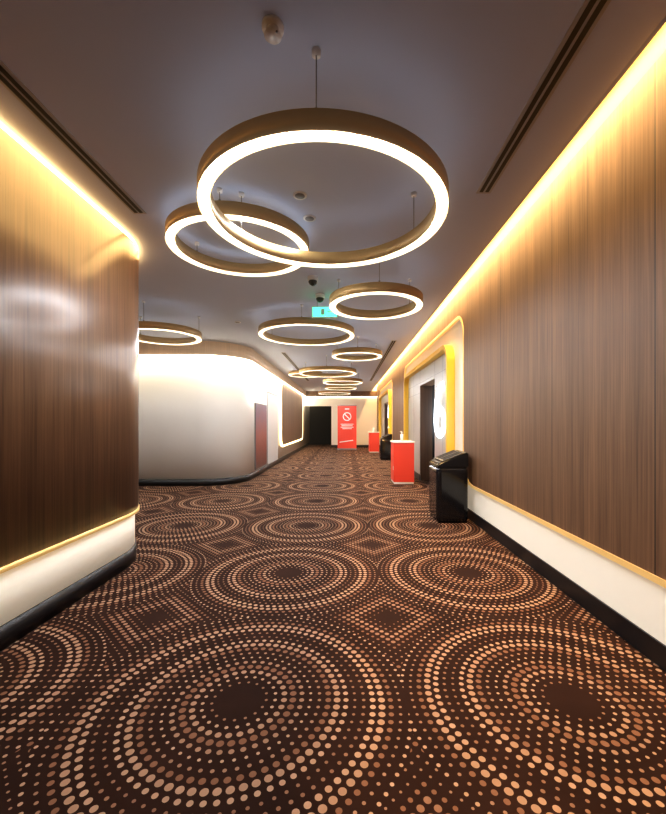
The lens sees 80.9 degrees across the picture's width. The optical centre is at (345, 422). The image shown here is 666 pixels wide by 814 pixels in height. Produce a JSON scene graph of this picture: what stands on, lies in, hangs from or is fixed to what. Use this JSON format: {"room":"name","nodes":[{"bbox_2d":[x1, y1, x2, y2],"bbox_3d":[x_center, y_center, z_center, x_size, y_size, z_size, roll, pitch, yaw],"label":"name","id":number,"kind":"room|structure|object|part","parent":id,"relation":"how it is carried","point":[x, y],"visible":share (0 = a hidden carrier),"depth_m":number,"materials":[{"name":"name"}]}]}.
{"room":"cinema corridor","nodes":[
{"label":"cinema corridor","id":0,"kind":"room"},
{"bbox_2d":[0,128,138,625],"bbox_3d":[-5.433,-0.190,0.818,7.135,2.880,6.635,0,0,0],"label":"wall","id":1,"kind":"structure","parent":0,"point":[69,277],"depth_m":2.55,"materials":[{"name":"brown wood"}]},
{"bbox_3d":[-5.448,0.970,0.802,7.104,0.300,6.604,0,0,0],"label":"panel","id":2,"kind":"part","parent":1,"relation":"part of","materials":[{"name":"white paint"}]},
{"bbox_2d":[0,538,135,651],"bbox_3d":[-5.442,1.183,0.807,7.115,0.135,6.615,0,0,0],"label":"baseboard","id":3,"kind":"structure","parent":1,"relation":"attached to","point":[15,629],"depth_m":2.57,"materials":[{"name":"black"}]},
{"bbox_2d":[0,122,137,248],"bbox_3d":[-5.435,-1.613,0.815,7.130,0.035,6.630,0,0,0],"label":"strip light","id":4,"kind":"object","parent":1,"relation":"attached to","point":[2,126],"visible":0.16,"depth_m":2.56,"materials":[{"name":"white plastic"}]},
{"bbox_2d":[0,506,138,573],"bbox_3d":[-5.429,0.796,0.821,7.142,0.032,6.642,0,0,0],"label":"trim","id":5,"kind":"structure","parent":1,"relation":"attached to","point":[24,560],"depth_m":2.54,"materials":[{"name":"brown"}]},
{"bbox_2d":[139,341,309,478],"bbox_3d":[-5.520,-0.190,15.340,6.960,2.880,15.320,0,0,0],"label":"wall","id":6,"kind":"structure","parent":0,"point":[197,407],"depth_m":7.75,"materials":[{"name":"white paint"}]},
{"bbox_3d":[-5.520,-1.485,15.340,6.960,0.270,15.320,0,0,0],"label":"panel","id":7,"kind":"part","parent":6,"relation":"part of","materials":[{"name":"white paint"}]},
{"bbox_2d":[139,442,309,485],"bbox_3d":[-5.543,1.183,15.363,6.915,0.135,15.275,0,0,0],"label":"baseboard","id":8,"kind":"structure","parent":6,"relation":"attached to","point":[233,480],"depth_m":7.78,"materials":[{"name":"black"}]},
{"bbox_2d":[213,355,305,396],"bbox_3d":[-5.521,-1.348,15.341,6.958,0.001,15.318,0,0,0],"label":"cove","id":9,"kind":"object","parent":6,"relation":"attached to","point":[213,355],"visible":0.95,"depth_m":9.56,"materials":[{"name":"white paint"}]},
{"bbox_2d":[255,403,266,469],"bbox_3d":[-2.086,0.305,9.575,0.029,1.550,1.250,0,0,0],"label":"door","id":10,"kind":"structure","parent":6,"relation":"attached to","point":[260,409],"depth_m":9.45,"materials":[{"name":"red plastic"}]},
{"bbox_2d":[267,391,277,464],"bbox_3d":[-2.096,0.200,11.175,0.016,2.100,1.650,0,0,0],"label":"door","id":11,"kind":"structure","parent":6,"relation":"in","point":[272,399],"depth_m":11.11,"materials":[{"name":"white paint"}]},
{"bbox_2d":[280,382,302,446],"bbox_3d":[-2.083,-0.300,15.550,0.034,2.160,6.200,0,0,0],"label":"trim","id":12,"kind":"structure","parent":6,"relation":"attached to","point":[282,445],"depth_m":12.49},
{"bbox_2d":[0,445,665,813],"bbox_3d":[-2.900,1.300,10.250,12.200,0.100,25.500,0,0,0],"label":"floor","id":13,"kind":"structure","parent":0,"point":[304,635],"depth_m":1.92,"materials":[{"name":"carpet"}]},
{"bbox_2d":[337,405,356,449],"bbox_3d":[0.050,0.210,18.200,0.920,2.080,0.320,0,0,0],"label":"roll-up banner","id":14,"kind":"object","parent":13,"relation":"on","point":[347,414],"visible":0.98,"depth_m":18.19,"materials":[{"name":"red plastic"}]},
{"bbox_2d":[369,427,379,451],"bbox_3d":[1.200,0.715,16.800,0.450,1.070,0.550,0,0,0],"label":"podium","id":15,"kind":"object","parent":13,"relation":"on","point":[373,436],"visible":0.95,"depth_m":16.54,"materials":[{"name":"red plastic"}]},
{"bbox_2d":[379,434,391,459],"bbox_3d":[1.360,0.808,13.400,0.400,0.883,0.500,0,0,0],"label":"trash bin","id":16,"kind":"object","parent":13,"relation":"on","point":[384,442],"visible":0.95,"depth_m":13.15,"materials":[{"name":"black plastic"}]},
{"bbox_2d":[379,434,391,439],"bbox_3d":[1.363,0.463,13.400,0.393,0.193,0.498,0,0,0],"label":"hood","id":17,"kind":"object","parent":16,"relation":"attached to","point":[388,436],"depth_m":13.17,"materials":[{"name":"black plastic"}]},
{"bbox_2d":[390,431,414,483],"bbox_3d":[1.190,0.715,8.260,0.450,1.070,0.550,0,0,0],"label":"podium","id":18,"kind":"object","parent":13,"relation":"on","point":[402,451],"visible":1,"depth_m":8.00,"materials":[{"name":"red plastic"}]},
{"bbox_2d":[390,440,414,442],"bbox_3d":[1.190,0.395,8.260,0.450,0.030,0.550,0,0,0],"label":"countertop","id":19,"kind":"structure","parent":18,"relation":"on","point":[393,441],"depth_m":8.01,"materials":[{"name":"white plastic"}]},
{"bbox_2d":[429,450,468,522],"bbox_3d":[1.330,0.808,5.100,0.400,0.883,0.500,0,0,0],"label":"trash bin","id":20,"kind":"object","parent":13,"relation":"on","point":[448,473],"visible":1,"depth_m":4.85,"materials":[{"name":"black plastic"}]},
{"bbox_2d":[429,450,468,467],"bbox_3d":[1.333,0.463,5.100,0.393,0.193,0.498,0,0,0],"label":"hood","id":21,"kind":"object","parent":20,"relation":"attached to","point":[454,458],"depth_m":4.88,"materials":[{"name":"black plastic"}]},
{"bbox_2d":[0,0,665,390],"bbox_3d":[-3.540,-1.880,10.250,10.920,0.500,25.500,0,0,0],"label":"ceiling","id":22,"kind":"structure","parent":0,"point":[145,87],"depth_m":2.06,"materials":[{"name":"paint"}]},
{"bbox_2d":[0,60,145,213],"bbox_3d":[-1.600,-1.626,0.365,0.100,0.009,5.330,0,0,0],"label":"ceiling air vent","id":23,"kind":"object","parent":22,"relation":"in","point":[8,79],"depth_m":2.19,"materials":[{"name":"black metal"}]},
{"bbox_2d":[139,300,201,344],"bbox_3d":[-2.700,-1.440,5.720,1.100,0.380,1.100,0,0,0],"label":"ring pendant light","id":24,"kind":"object","parent":22,"relation":"hanging from","point":[196,335],"visible":0.68,"depth_m":5.61,"materials":[{"name":"brown"}]},
{"bbox_2d":[139,329,200,344],"bbox_3d":[-2.700,-1.253,5.720,1.088,0.006,1.088,0,0,0],"label":"diffuser","id":25,"kind":"object","parent":24,"relation":"attached to","point":[198,338],"depth_m":5.98,"materials":[{"name":"white plastic"}]},
{"bbox_2d":[165,187,308,276],"bbox_3d":[-0.880,-1.530,3.250,1.140,0.200,1.140,0,0,0],"label":"ring pendant light","id":26,"kind":"object","parent":22,"relation":"hanging from","point":[185,215],"visible":0.8,"depth_m":2.95,"materials":[{"name":"brown"}]},
{"bbox_2d":[166,215,307,276],"bbox_3d":[-0.880,-1.433,3.250,1.128,0.006,1.128,0,0,0],"label":"diffuser","id":27,"kind":"object","parent":26,"relation":"attached to","point":[172,229],"depth_m":3.05,"materials":[{"name":"white plastic"}]},
{"bbox_2d":[262,14,283,44],"bbox_3d":[-0.300,-1.607,1.600,0.090,0.047,0.090,0,0,0],"label":"smoke detector","id":28,"kind":"object","parent":22,"relation":"attached to","point":[272,25],"visible":1,"depth_m":1.58,"materials":[{"name":"white plastic"}]},
{"bbox_2d":[281,352,308,380],"bbox_3d":[-1.450,-1.626,12.000,0.100,0.009,6.000,0,0,0],"label":"ceiling air vent","id":29,"kind":"object","parent":22,"relation":"in","point":[288,358],"depth_m":10.28,"materials":[{"name":"grey metal"}]},
{"bbox_2d":[293,191,306,199],"bbox_3d":[-0.330,-1.626,2.790,0.100,0.008,0.100,0,0,0],"label":"recessed light","id":30,"kind":"object","parent":22,"relation":"in","point":[299,195],"visible":1,"depth_m":2.78,"materials":[{"name":"white plastic"}]},
{"bbox_2d":[289,366,321,377],"bbox_3d":[-1.200,-1.520,11.600,1.000,0.220,1.000,0,0,0],"label":"ring pendant light","id":31,"kind":"object","parent":22,"relation":"hanging from","point":[295,373],"visible":0.52,"depth_m":11.34,"materials":[{"name":"brown metal"}]},
{"bbox_2d":[258,304,353,345],"bbox_3d":[-0.610,-1.490,6.080,1.480,0.280,1.480,0,0,0],"label":"ring pendant light","id":32,"kind":"object","parent":22,"relation":"hanging from","point":[291,321],"visible":1,"depth_m":5.69,"materials":[{"name":"brown"}]},
{"bbox_2d":[259,324,353,345],"bbox_3d":[-0.610,-1.353,6.080,1.468,0.006,1.468,0,0,0],"label":"diffuser","id":33,"kind":"object","parent":32,"relation":"attached to","point":[261,331],"depth_m":6.09,"materials":[{"name":"white plastic"}]},
{"bbox_2d":[303,215,315,221],"bbox_3d":[-0.290,-1.626,3.100,0.100,0.008,0.100,0,0,0],"label":"recessed light","id":34,"kind":"object","parent":22,"relation":"in","point":[309,218],"visible":1,"depth_m":3.09,"materials":[{"name":"white plastic"}]},
{"bbox_2d":[307,275,317,285],"bbox_3d":[-0.370,-1.580,4.350,0.120,0.100,0.120,0,0,0],"label":"security camera","id":35,"kind":"object","parent":22,"relation":"attached to","point":[312,279],"visible":1,"depth_m":4.31,"materials":[{"name":"white plastic"}]},
{"bbox_2d":[315,293,324,302],"bbox_3d":[-0.330,-1.580,4.950,0.120,0.100,0.120,0,0,0],"label":"security camera","id":36,"kind":"object","parent":22,"relation":"attached to","point":[319,297],"visible":1,"depth_m":4.91,"materials":[{"name":"white plastic"}]},
{"bbox_2d":[197,46,448,267],"bbox_3d":[-0.130,-1.440,2.410,1.480,0.380,1.480,0,0,0],"label":"ring pendant light","id":37,"kind":"object","parent":22,"relation":"hanging from","point":[300,125],"visible":0.99,"depth_m":1.86,"materials":[{"name":"brown"}]},
{"bbox_3d":[-0.130,-1.490,1.705,0.005,0.280,0.006,0,0,0],"label":"suspension cord","id":38,"kind":"part","parent":37,"relation":"part of","materials":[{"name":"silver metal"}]},
{"bbox_2d":[198,131,447,267],"bbox_3d":[-0.130,-1.253,2.410,1.468,0.006,1.468,0,0,0],"label":"diffuser","id":39,"kind":"object","parent":37,"relation":"attached to","point":[221,161],"depth_m":1.94,"materials":[{"name":"white plastic"}]},
{"bbox_3d":[0.481,-1.490,2.763,0.005,0.280,0.006,0,0,0],"label":"suspension cord","id":40,"kind":"part","parent":37,"relation":"part of","materials":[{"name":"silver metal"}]},
{"bbox_2d":[312,307,337,317],"bbox_3d":[-0.280,-1.510,5.146,0.340,0.240,0.047,0,0,0],"label":"exit sign","id":41,"kind":"object","parent":22,"relation":"hanging from","point":[317,312],"visible":0.69,"depth_m":5.13,"materials":[{"name":"teal plastic"}]},
{"bbox_2d":[299,355,355,376],"bbox_3d":[-0.470,-1.450,10.100,1.480,0.360,1.480,0,0,0],"label":"ring pendant light","id":42,"kind":"object","parent":22,"relation":"hanging from","point":[302,371],"visible":1,"depth_m":9.72,"materials":[{"name":"brown"}]},
{"bbox_2d":[299,370,355,376],"bbox_3d":[-0.470,-1.273,10.100,1.468,0.006,1.468,0,0,0],"label":"diffuser","id":43,"kind":"object","parent":42,"relation":"attached to","point":[301,372],"depth_m":10.46,"materials":[{"name":"white plastic"}]},
{"bbox_2d":[318,386,350,394],"bbox_3d":[-0.500,-1.450,17.000,1.400,0.360,1.400,0,0,0],"label":"ring pendant light","id":44,"kind":"object","parent":22,"relation":"hanging from","point":[325,392],"visible":0.95,"depth_m":16.59,"materials":[{"name":"brown"}]},
{"bbox_2d":[325,381,356,389],"bbox_3d":[-0.200,-1.465,14.800,1.200,0.330,1.200,0,0,0],"label":"ring pendant light","id":45,"kind":"object","parent":22,"relation":"hanging from","point":[329,387],"visible":0.88,"depth_m":14.49,"materials":[{"name":"brown"}]},
{"bbox_2d":[323,372,362,384],"bbox_3d":[-0.100,-1.440,12.200,1.240,0.380,1.240,0,0,0],"label":"ring pendant light","id":46,"kind":"object","parent":22,"relation":"hanging from","point":[331,381],"visible":0.96,"depth_m":11.93,"materials":[{"name":"brown"}]},
{"bbox_2d":[323,381,361,384],"bbox_3d":[-0.100,-1.253,12.200,1.228,0.006,1.228,0,0,0],"label":"diffuser","id":47,"kind":"object","parent":46,"relation":"attached to","point":[325,382],"depth_m":12.66,"materials":[{"name":"white plastic"}]},
{"bbox_2d":[332,336,381,360],"bbox_3d":[0.220,-1.475,7.800,1.000,0.310,1.000,0,0,0],"label":"ring pendant light","id":48,"kind":"object","parent":22,"relation":"hanging from","point":[376,353],"visible":1,"depth_m":7.54,"materials":[{"name":"brown"}]},
{"bbox_2d":[332,352,381,360],"bbox_3d":[0.220,-1.323,7.800,0.988,0.006,0.988,0,0,0],"label":"diffuser","id":49,"kind":"object","parent":48,"relation":"attached to","point":[334,355],"depth_m":7.98,"materials":[{"name":"white plastic"}]},
{"bbox_2d":[329,262,422,319],"bbox_3d":[0.320,-1.435,4.200,1.000,0.390,1.000,0,0,0],"label":"ring pendant light","id":50,"kind":"object","parent":22,"relation":"hanging from","point":[367,288],"visible":0.98,"depth_m":3.95,"materials":[{"name":"brown"}]},
{"bbox_2d":[330,292,421,319],"bbox_3d":[0.320,-1.243,4.200,0.988,0.006,0.988,0,0,0],"label":"diffuser","id":51,"kind":"object","parent":50,"relation":"attached to","point":[418,300],"depth_m":4.14,"materials":[{"name":"white plastic"}]},
{"bbox_2d":[369,340,396,380],"bbox_3d":[0.950,-1.626,11.350,0.100,0.009,7.300,0,0,0],"label":"ceiling air vent","id":52,"kind":"object","parent":22,"relation":"in","point":[392,342],"depth_m":9.59,"materials":[{"name":"grey metal"}]},
{"bbox_3d":[1.290,-1.840,10.250,0.020,0.420,25.500,0,0,0],"label":"lip panel","id":53,"kind":"part","parent":22,"relation":"part of","materials":[{"name":"paint"}]},
{"bbox_2d":[476,0,610,193],"bbox_3d":[0.970,-1.626,0.230,0.100,0.009,5.060,0,0,0],"label":"ceiling air vent","id":54,"kind":"object","parent":22,"relation":"in","point":[590,12],"depth_m":1.86,"materials":[{"name":"black metal"}]},
{"bbox_2d":[306,391,376,444],"bbox_3d":[-0.390,-0.400,21.325,4.020,3.300,2.750,0,0,0],"label":"wall","id":55,"kind":"structure","parent":0,"point":[320,416],"depth_m":22.60,"materials":[{"name":"black"}]},
{"bbox_2d":[305,397,330,405],"bbox_3d":[-1.575,-1.460,20.100,1.650,1.180,0.200,0,0,0],"label":"lintel","id":56,"kind":"object","parent":55,"relation":"attached to","point":[309,401],"depth_m":20.00,"materials":[{"name":"beige paint"}]},
{"bbox_3d":[-0.390,-0.400,22.650,4.020,3.300,0.100,0,0,0],"label":"dark panel","id":57,"kind":"part","parent":55,"relation":"part of","materials":[{"name":"black"}]},
{"bbox_3d":[-0.240,-1.490,19.975,3.720,0.280,0.050,0,0,0],"label":"wood panel","id":58,"kind":"part","parent":55,"relation":"part of","materials":[{"name":"brown wood"}]},
{"bbox_2d":[331,385,376,444],"bbox_3d":[0.585,-0.400,20.100,2.670,3.300,0.200,0,0,0],"label":"wall","id":59,"kind":"structure","parent":0,"point":[366,406],"depth_m":20.00,"materials":[{"name":"beige paint"}]},
{"bbox_2d":[331,445,368,446],"bbox_3d":[0.435,1.188,19.992,2.370,0.125,0.015,0,0,0],"label":"baseboard","id":60,"kind":"structure","parent":59,"relation":"attached to","point":[331,445],"depth_m":19.99,"materials":[{"name":"black"}]},
{"bbox_2d":[377,22,665,644],"bbox_3d":[1.728,-0.400,10.250,0.285,3.300,25.500,0,0,0],"label":"wall","id":61,"kind":"structure","parent":0,"point":[562,313],"depth_m":2.67,"materials":[{"name":"brown wood"}]},
{"bbox_3d":[1.617,-0.007,17.115,0.006,2.265,1.430,0,0,0],"label":"portal panel","id":62,"kind":"part","parent":61,"relation":"part of","materials":[{"name":"grey"}]},
{"bbox_2d":[379,389,391,439],"bbox_3d":[1.560,0.020,15.850,0.120,2.460,4.100,0,0,0],"label":"trim","id":63,"kind":"structure","parent":61,"relation":"attached to","point":[388,391],"depth_m":13.80,"materials":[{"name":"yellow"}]},
{"bbox_3d":[1.617,-0.975,15.700,0.006,0.330,1.400,0,0,0],"label":"portal panel","id":64,"kind":"part","parent":61,"relation":"part of","materials":[{"name":"grey"}]},
{"bbox_2d":[385,404,387,434],"bbox_3d":[1.751,0.220,16.404,0.258,2.060,0.032,0,0,0],"label":"door frame","id":65,"kind":"structure","parent":61,"relation":"attached to","point":[386,405],"depth_m":16.39,"materials":[{"name":"brown wood"}]},
{"bbox_3d":[1.617,-0.007,9.290,0.006,2.265,1.580,0,0,0],"label":"portal panel","id":66,"kind":"part","parent":61,"relation":"part of","materials":[{"name":"grey paint"}]},
{"bbox_2d":[420,386,431,479],"bbox_3d":[1.751,0.220,8.504,0.258,2.060,0.032,0,0,0],"label":"door frame","id":67,"kind":"structure","parent":61,"relation":"attached to","point":[425,391],"depth_m":8.49,"materials":[{"name":"brown wood"}]},
{"bbox_3d":[1.617,-0.975,7.800,0.006,0.330,1.400,0,0,0],"label":"portal panel","id":68,"kind":"part","parent":61,"relation":"part of","materials":[{"name":"grey paint"}]},
{"bbox_2d":[420,342,434,385],"bbox_3d":[1.745,-1.430,7.800,0.250,1.240,1.400,0,0,0],"label":"lintel","id":69,"kind":"object","parent":61,"relation":"attached to","point":[431,349],"depth_m":7.85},
{"bbox_2d":[404,345,454,452],"bbox_3d":[1.560,0.020,7.975,0.120,2.460,4.350,0,0,0],"label":"trim","id":70,"kind":"structure","parent":61,"relation":"attached to","point":[448,350],"depth_m":5.81,"materials":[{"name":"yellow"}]},
{"bbox_2d":[432,385,433,456],"bbox_3d":[2.595,-0.400,15.700,1.450,3.300,2.600,0,0,0],"label":"doorway","id":71,"kind":"structure","parent":61,"relation":"in","point":[433,385],"depth_m":14.40,"materials":[{"name":"black"}]},
{"bbox_2d":[434,382,444,437],"bbox_3d":[1.605,-0.216,6.700,0.014,0.940,0.751,0,0,0],"label":"number sign","id":72,"kind":"object","parent":61,"relation":"attached to","point":[439,409],"visible":1,"depth_m":6.74,"materials":[{"name":"white plastic"}]},
{"bbox_3d":[1.617,-0.007,6.485,0.006,2.265,1.230,0,0,0],"label":"portal panel","id":73,"kind":"part","parent":61,"relation":"part of","materials":[{"name":"grey"}]},
{"bbox_3d":[1.617,-1.950,10.250,0.006,0.200,25.500,0,0,0],"label":"cove panel","id":74,"kind":"part","parent":61,"relation":"part of","materials":[{"name":"brown paint"}]},
{"bbox_2d":[379,316,665,587],"bbox_3d":[1.599,-0.347,10.250,0.042,2.326,25.500,0,0,0],"label":"trim","id":75,"kind":"structure","parent":61,"relation":"attached to","point":[630,566],"depth_m":3.18,"materials":[{"name":"brown"}]},
{"bbox_2d":[414,471,665,671],"bbox_3d":[1.613,1.188,10.250,0.015,0.125,25.500,0,0,0],"label":"baseboard","id":76,"kind":"structure","parent":61,"relation":"attached to","point":[649,646],"depth_m":2.59,"materials":[{"name":"black"}]},
{"bbox_3d":[1.618,0.975,2.300,0.004,0.310,9.600,0,0,0],"label":"panel","id":77,"kind":"part","parent":61,"relation":"part of","materials":[{"name":"white paint"}]}
]}

